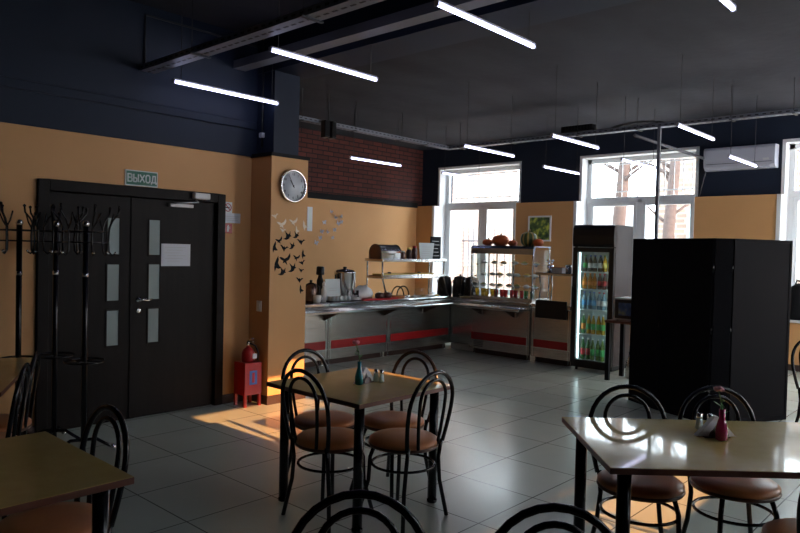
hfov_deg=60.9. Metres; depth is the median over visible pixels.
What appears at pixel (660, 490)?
cafe chair
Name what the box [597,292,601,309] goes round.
bottle
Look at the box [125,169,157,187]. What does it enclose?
exit sign
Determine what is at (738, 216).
wall
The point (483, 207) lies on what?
window
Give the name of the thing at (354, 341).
flower
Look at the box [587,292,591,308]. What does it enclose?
bottle
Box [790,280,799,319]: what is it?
backpack
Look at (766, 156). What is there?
air conditioner
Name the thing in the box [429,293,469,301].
countertop
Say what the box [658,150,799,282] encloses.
brick building
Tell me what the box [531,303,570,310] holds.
countertop
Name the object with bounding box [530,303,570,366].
counter
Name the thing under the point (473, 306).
shelf
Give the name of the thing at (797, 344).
cafe chair
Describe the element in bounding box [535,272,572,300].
shelf
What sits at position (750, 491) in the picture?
cafe chair
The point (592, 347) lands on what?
bottle
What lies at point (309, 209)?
thermometer
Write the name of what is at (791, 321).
window sill
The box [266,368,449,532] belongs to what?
dining table
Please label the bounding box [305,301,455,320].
rail
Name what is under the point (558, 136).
pendant lamp
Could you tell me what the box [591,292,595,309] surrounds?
bottle
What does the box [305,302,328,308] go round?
countertop
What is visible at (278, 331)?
pillar
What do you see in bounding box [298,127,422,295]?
wall
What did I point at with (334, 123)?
grille
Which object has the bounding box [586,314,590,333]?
bottle
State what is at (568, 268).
pot
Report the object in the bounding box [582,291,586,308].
bottle
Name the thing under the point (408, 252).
jar
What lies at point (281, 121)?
pillar
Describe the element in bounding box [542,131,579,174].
pendant lamp
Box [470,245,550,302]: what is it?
display case
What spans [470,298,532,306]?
countertop
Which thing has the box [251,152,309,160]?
trim
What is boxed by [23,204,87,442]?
coat rack
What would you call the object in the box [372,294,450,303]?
countertop
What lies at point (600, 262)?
bottle
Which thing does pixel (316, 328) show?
counter
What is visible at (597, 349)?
bottle
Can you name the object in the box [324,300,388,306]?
countertop
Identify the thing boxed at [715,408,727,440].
bud vase
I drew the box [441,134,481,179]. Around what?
pendant lamp
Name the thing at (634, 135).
strut
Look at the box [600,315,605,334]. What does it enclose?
bottle
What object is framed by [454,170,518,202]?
window grille
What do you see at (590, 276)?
bottle
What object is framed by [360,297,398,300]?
serving tray
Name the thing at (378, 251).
bin
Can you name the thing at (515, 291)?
drink glass
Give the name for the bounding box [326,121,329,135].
grille
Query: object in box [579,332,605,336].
shelf
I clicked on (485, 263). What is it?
shelf
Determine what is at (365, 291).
plastic bag
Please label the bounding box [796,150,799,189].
air vent
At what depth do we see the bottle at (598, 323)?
9.30 m
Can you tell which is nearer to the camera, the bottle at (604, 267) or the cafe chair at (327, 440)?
the cafe chair at (327, 440)
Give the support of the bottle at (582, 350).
in the fridge
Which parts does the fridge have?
door handle, door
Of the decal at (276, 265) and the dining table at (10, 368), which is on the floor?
the dining table at (10, 368)
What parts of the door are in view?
glass panel, glass panel, glass panel, handle, glass panel, glass panel, glass panel, closer arm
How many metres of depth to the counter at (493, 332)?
10.33 m
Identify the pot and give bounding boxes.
[437,275,451,294]
[452,274,465,295]
[464,275,479,295]
[547,265,553,272]
[565,265,571,273]
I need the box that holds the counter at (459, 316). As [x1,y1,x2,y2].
[429,293,472,350]
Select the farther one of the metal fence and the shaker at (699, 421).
the metal fence
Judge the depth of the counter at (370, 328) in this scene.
9.62 m
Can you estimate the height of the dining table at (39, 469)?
0.752 m
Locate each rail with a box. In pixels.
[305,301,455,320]
[457,303,529,317]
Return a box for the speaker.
[321,93,335,138]
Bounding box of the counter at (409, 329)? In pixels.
[372,294,450,356]
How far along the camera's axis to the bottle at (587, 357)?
9.41 m
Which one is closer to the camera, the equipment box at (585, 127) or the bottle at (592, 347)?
the bottle at (592, 347)
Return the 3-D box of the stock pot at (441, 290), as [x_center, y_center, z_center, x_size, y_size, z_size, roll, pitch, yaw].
[0.742,0.300,11.497,0.255,0.350,0.294,3,2,42]
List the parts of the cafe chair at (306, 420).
leg, leg, seat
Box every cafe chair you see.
[0,351,40,434]
[0,362,30,518]
[0,404,129,532]
[280,368,373,532]
[281,348,363,500]
[291,489,424,532]
[349,350,437,497]
[363,370,453,532]
[495,503,612,532]
[588,384,685,532]
[678,385,781,532]
[761,494,799,532]
[791,341,799,421]
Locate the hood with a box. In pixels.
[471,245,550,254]
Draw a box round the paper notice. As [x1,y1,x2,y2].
[161,244,189,265]
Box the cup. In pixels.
[313,295,321,302]
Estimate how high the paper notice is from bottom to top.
0.210 m
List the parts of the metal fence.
rail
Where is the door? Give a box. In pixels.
[34,178,225,432]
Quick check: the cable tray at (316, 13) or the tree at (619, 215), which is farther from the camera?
the tree at (619, 215)
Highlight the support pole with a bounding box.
[654,126,661,238]
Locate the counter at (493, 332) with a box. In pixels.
[469,298,532,360]
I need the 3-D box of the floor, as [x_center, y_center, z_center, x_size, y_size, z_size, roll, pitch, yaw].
[-0.088,1.502,5.982,11.700,0.100,14.300,3,2,42]
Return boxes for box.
[535,299,566,319]
[552,267,564,272]
[561,123,595,132]
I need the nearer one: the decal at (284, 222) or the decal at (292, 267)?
the decal at (284, 222)
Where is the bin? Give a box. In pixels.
[369,244,400,258]
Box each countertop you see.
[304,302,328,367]
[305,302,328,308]
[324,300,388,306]
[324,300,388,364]
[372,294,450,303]
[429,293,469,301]
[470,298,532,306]
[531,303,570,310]
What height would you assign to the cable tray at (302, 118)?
0.432 m
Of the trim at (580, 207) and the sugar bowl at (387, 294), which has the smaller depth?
the sugar bowl at (387, 294)
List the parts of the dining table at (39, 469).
leg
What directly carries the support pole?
on the floor
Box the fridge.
[570,225,632,371]
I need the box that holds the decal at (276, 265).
[274,257,280,269]
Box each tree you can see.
[604,160,652,225]
[629,158,688,237]
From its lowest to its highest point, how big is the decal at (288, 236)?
0.092 m
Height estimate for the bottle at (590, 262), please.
0.225 m
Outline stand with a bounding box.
[234,338,261,407]
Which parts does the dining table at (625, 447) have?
leg, leg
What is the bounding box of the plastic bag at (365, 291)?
[355,285,372,297]
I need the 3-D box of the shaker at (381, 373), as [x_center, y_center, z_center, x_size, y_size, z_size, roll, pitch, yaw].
[-0.118,0.699,4.353,0.036,0.080,0.035,3,2,42]
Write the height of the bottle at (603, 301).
0.240 m
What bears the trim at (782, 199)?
attached to the wall at (738, 216)
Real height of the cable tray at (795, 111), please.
0.432 m
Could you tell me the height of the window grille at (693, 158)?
0.740 m
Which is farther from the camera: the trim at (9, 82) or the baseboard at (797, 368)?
the baseboard at (797, 368)
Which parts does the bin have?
panel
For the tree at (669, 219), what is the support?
on the ground
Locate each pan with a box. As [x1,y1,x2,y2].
[372,272,405,275]
[403,272,434,274]
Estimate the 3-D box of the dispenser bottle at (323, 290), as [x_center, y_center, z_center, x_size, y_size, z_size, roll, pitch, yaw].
[-1.048,0.345,9.365,0.080,0.280,0.080,3,2,42]
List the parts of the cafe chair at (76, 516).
seat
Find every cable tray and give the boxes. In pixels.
[140,0,384,73]
[299,92,448,149]
[444,80,799,149]
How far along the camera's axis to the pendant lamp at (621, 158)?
9.53 m
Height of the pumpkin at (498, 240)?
0.203 m
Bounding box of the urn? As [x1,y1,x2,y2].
[334,266,358,296]
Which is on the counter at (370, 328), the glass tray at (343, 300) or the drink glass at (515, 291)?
the glass tray at (343, 300)
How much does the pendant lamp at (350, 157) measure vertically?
0.777 m
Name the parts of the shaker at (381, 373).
glass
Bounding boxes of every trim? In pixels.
[0,75,255,129]
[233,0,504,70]
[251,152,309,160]
[307,192,417,207]
[430,161,521,291]
[571,146,699,288]
[775,138,799,240]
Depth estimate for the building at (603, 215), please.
21.91 m
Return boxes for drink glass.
[500,289,503,296]
[513,290,517,297]
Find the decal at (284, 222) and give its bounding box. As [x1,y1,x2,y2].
[277,219,285,228]
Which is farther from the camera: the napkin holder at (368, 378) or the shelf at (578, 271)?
the shelf at (578, 271)
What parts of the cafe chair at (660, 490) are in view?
leg, seat, leg, leg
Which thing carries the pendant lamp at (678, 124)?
hanging from the ceiling
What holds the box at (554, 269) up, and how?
on the shelf at (536, 273)
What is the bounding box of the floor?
[0,342,799,532]
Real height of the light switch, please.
0.110 m
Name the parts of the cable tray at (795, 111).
cable coil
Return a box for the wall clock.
[279,169,306,202]
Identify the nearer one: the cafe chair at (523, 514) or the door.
the cafe chair at (523, 514)
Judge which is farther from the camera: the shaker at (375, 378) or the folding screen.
the folding screen
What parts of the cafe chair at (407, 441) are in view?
leg, leg, seat, leg, leg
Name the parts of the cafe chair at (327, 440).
leg, leg, seat, leg, leg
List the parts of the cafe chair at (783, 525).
seat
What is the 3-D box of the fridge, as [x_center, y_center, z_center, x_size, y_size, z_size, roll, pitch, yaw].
[2.788,0.432,9.441,0.600,2.003,0.610,3,2,42]
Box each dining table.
[0,357,31,434]
[0,431,133,532]
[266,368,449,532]
[562,417,799,532]
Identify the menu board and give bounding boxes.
[430,236,440,258]
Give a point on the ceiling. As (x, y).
(634, 50)
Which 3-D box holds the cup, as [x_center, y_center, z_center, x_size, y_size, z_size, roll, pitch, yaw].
[-1.110,0.438,9.204,0.130,0.100,0.108,1,1,-14]
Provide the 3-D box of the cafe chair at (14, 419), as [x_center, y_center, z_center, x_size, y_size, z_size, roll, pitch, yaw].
[-2.327,0.999,3.783,0.466,0.916,0.443,1,2,-21]
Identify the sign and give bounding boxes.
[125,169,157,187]
[225,213,239,223]
[225,223,231,232]
[226,202,231,212]
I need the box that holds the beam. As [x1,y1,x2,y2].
[258,0,638,79]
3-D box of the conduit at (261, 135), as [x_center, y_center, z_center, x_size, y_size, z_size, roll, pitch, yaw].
[-1.407,-1.775,6.969,0.050,1.100,0.040,3,2,42]
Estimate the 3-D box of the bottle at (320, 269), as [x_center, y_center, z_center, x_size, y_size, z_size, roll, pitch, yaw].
[-1.127,0.238,9.600,0.120,0.480,0.118,3,2,42]
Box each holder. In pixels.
[353,367,373,383]
[419,243,433,258]
[694,415,735,437]
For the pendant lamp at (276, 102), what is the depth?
6.40 m
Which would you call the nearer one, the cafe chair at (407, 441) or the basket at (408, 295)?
the cafe chair at (407, 441)
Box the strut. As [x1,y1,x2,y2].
[633,134,705,196]
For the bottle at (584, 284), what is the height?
0.215 m
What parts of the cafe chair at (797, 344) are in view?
leg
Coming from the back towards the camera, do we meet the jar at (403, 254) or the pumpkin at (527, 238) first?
the jar at (403, 254)
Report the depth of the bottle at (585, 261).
9.42 m
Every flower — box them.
[352,340,361,361]
[713,386,728,412]
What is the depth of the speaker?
9.44 m
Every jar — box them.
[401,251,405,258]
[406,248,411,258]
[412,246,416,258]
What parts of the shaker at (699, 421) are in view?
glass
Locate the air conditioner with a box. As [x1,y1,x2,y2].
[703,143,778,171]
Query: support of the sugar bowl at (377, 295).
on the serving tray at (374, 298)
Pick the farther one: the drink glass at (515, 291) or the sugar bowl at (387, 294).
the drink glass at (515, 291)
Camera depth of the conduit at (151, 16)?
6.29 m
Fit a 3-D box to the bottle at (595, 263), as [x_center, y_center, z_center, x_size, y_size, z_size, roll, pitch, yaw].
[2.678,-0.043,9.343,0.063,0.225,0.062,3,2,42]
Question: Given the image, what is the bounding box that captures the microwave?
[614,297,630,320]
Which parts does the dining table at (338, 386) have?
leg, leg, leg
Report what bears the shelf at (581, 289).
attached to the fridge
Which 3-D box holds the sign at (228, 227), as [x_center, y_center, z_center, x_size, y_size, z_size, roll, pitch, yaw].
[-1.736,-0.385,6.868,0.006,0.100,0.096,3,2,42]
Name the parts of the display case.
post, post, post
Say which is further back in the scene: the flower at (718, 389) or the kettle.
the kettle
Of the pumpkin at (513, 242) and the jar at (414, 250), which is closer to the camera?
the pumpkin at (513, 242)
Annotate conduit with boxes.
[144,14,257,62]
[259,39,264,146]
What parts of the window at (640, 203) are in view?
sash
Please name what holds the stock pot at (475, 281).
on the counter at (459, 316)
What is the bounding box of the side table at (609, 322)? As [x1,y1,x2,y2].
[604,319,630,379]
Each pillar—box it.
[249,155,307,395]
[257,70,299,154]
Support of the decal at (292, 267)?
attached to the pillar at (278, 331)
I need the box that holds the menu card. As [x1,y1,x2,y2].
[325,279,339,298]
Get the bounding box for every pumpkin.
[483,238,492,244]
[492,233,508,245]
[508,239,517,245]
[520,229,536,245]
[533,237,543,245]
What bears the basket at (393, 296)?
on the counter at (409, 329)
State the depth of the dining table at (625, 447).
3.02 m
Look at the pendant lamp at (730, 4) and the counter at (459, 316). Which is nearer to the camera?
the pendant lamp at (730, 4)
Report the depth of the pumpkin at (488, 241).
10.77 m
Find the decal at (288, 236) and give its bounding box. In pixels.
[284,231,290,239]
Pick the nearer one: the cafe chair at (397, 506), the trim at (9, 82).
the cafe chair at (397, 506)
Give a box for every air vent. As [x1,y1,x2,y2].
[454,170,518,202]
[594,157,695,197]
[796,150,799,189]
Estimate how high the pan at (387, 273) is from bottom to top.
0.050 m
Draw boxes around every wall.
[0,0,257,425]
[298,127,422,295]
[415,194,799,364]
[422,114,799,205]
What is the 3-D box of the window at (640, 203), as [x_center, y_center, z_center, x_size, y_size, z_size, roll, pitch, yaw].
[4.096,-0.606,11.656,2.006,2.606,0.130,3,2,42]
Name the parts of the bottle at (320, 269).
cup lid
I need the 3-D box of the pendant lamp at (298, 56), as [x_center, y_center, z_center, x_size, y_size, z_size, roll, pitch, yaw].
[-0.586,-1.963,5.560,0.034,0.677,1.158,3,2,42]
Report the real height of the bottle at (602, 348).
0.300 m
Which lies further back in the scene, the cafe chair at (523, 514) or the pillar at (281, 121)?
the pillar at (281, 121)
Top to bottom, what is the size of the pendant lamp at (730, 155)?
0.947 m
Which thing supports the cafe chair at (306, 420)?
on the floor
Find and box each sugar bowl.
[375,291,383,298]
[384,291,391,297]
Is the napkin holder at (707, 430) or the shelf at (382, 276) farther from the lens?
the shelf at (382, 276)
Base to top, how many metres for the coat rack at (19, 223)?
1.882 m
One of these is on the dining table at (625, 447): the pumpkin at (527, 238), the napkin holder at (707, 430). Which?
the napkin holder at (707, 430)
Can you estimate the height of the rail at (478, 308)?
0.167 m
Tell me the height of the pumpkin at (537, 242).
0.140 m
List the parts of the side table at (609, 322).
leg, leg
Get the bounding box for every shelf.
[365,258,448,295]
[457,304,529,311]
[485,263,535,265]
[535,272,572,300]
[577,307,606,311]
[578,271,607,272]
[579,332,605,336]
[580,288,607,290]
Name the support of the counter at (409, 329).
on the floor
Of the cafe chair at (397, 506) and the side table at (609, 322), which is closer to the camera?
the cafe chair at (397, 506)
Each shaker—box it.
[373,369,378,381]
[379,370,383,382]
[695,413,702,428]
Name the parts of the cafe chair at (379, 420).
leg, leg, leg, seat, leg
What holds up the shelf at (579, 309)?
attached to the fridge
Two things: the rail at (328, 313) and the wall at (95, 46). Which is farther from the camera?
the rail at (328, 313)
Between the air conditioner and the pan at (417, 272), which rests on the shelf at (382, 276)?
the pan at (417, 272)
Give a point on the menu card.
(332, 286)
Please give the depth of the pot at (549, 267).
9.99 m
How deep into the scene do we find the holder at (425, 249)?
10.99 m
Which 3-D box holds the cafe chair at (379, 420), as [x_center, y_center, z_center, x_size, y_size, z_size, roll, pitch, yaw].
[-0.037,1.034,4.536,0.443,0.916,0.466,3,2,42]
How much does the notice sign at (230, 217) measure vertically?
0.100 m
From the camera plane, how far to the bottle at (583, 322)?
9.44 m
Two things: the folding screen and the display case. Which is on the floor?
the folding screen
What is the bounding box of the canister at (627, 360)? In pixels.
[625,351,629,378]
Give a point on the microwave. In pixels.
(622, 305)
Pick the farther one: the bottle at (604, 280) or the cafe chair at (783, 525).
the bottle at (604, 280)
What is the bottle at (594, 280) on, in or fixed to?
in the fridge
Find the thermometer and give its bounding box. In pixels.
[307,207,312,230]
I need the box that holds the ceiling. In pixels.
[129,0,799,149]
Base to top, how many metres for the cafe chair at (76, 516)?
0.916 m
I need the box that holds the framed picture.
[528,216,551,240]
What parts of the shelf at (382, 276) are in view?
post, post, shelf, shelf, post, post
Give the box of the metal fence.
[462,228,510,288]
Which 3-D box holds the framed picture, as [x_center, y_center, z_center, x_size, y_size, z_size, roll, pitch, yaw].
[2.566,-0.698,12.521,0.486,0.470,0.020,3,2,42]
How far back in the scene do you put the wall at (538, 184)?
11.75 m
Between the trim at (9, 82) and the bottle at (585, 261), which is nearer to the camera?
the trim at (9, 82)
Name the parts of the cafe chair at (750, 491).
leg, leg, seat, leg, leg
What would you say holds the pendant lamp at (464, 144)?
hanging from the ceiling
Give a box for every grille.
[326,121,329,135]
[333,122,335,136]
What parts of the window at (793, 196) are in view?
sash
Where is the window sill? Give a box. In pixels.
[790,320,799,322]
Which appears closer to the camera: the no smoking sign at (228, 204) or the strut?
the no smoking sign at (228, 204)
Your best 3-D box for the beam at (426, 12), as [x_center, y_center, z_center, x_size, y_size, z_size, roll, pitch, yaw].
[1.103,-1.903,4.393,7.430,0.080,0.140,3,2,42]
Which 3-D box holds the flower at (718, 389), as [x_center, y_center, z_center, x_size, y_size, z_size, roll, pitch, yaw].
[1.486,0.681,3.160,0.056,0.249,0.066,1,1,-6]
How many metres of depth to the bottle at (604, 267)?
9.22 m
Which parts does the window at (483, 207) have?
sash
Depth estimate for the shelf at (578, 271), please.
9.37 m
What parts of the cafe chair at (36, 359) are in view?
seat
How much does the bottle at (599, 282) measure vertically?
0.215 m
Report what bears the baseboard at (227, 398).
attached to the wall at (95, 46)
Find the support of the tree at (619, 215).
on the ground
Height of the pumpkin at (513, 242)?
0.111 m
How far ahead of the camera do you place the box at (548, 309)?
9.70 m
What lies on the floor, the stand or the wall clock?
the stand
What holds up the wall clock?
attached to the pillar at (278, 331)
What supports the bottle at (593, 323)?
in the fridge
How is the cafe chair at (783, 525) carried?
on the floor
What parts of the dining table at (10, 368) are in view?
leg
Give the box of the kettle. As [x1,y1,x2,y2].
[305,280,319,301]
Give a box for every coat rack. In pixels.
[0,201,55,433]
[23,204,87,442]
[51,203,120,451]
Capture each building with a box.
[517,200,633,225]
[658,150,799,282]
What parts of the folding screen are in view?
panel, frame, panel, frame, panel, frame, panel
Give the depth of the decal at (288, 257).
6.99 m
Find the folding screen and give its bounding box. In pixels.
[628,238,792,421]
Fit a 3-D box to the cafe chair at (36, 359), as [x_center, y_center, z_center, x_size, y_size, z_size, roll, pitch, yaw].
[-2.487,0.985,4.201,0.466,0.916,0.443,1,2,-21]
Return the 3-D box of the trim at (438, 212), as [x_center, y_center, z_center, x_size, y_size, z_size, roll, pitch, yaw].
[1.550,-0.734,13.714,2.060,2.625,0.390,3,2,42]
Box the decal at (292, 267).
[288,263,295,271]
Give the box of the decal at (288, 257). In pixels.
[279,254,289,263]
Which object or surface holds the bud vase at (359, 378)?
on the dining table at (338, 386)
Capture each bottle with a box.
[316,266,324,294]
[321,281,326,301]
[580,337,584,358]
[581,314,585,332]
[582,273,586,288]
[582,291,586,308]
[583,255,587,270]
[585,338,589,359]
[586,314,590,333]
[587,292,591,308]
[588,255,592,270]
[588,273,591,288]
[590,338,594,359]
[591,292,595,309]
[591,314,595,333]
[592,273,596,288]
[593,255,597,271]
[595,339,599,360]
[596,315,600,334]
[597,274,601,288]
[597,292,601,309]
[598,255,602,271]
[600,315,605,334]
[600,339,604,361]
[601,293,605,309]
[602,255,606,271]
[602,274,606,289]
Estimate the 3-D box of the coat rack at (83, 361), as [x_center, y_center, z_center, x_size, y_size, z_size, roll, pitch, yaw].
[-2.385,0.477,5.154,0.485,1.882,0.470,1,1,2]
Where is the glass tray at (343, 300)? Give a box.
[326,300,361,302]
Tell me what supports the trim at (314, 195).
attached to the wall at (364, 225)
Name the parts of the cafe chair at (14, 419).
seat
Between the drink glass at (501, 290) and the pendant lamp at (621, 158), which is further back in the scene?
the drink glass at (501, 290)
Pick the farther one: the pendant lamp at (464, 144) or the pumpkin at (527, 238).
the pumpkin at (527, 238)
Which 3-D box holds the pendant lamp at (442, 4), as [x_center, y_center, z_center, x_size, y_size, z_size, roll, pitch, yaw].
[0.622,-1.938,4.658,0.034,0.627,1.158,3,2,42]
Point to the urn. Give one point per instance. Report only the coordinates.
(347, 277)
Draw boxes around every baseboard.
[27,393,304,433]
[629,350,799,371]
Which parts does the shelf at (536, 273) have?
post, post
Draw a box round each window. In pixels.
[445,165,518,294]
[586,152,695,292]
[787,144,799,285]
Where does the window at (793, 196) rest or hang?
in the wall at (738, 216)
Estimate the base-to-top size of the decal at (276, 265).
0.160 m
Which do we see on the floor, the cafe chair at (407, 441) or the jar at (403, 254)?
the cafe chair at (407, 441)
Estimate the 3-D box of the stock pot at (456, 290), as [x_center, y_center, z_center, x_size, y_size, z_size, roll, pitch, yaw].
[1.004,0.306,11.487,0.265,0.350,0.305,3,2,42]
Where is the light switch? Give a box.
[256,301,261,311]
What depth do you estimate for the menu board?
11.29 m
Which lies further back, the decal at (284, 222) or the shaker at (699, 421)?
the decal at (284, 222)
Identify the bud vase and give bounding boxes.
[355,361,363,384]
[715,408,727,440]
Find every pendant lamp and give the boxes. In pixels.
[172,4,278,104]
[268,7,377,81]
[349,112,401,166]
[434,0,535,48]
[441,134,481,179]
[462,88,514,157]
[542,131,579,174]
[550,76,599,149]
[620,96,655,168]
[676,54,714,140]
[720,0,736,11]
[727,80,757,167]
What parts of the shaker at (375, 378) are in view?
glass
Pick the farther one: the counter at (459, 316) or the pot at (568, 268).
the counter at (459, 316)

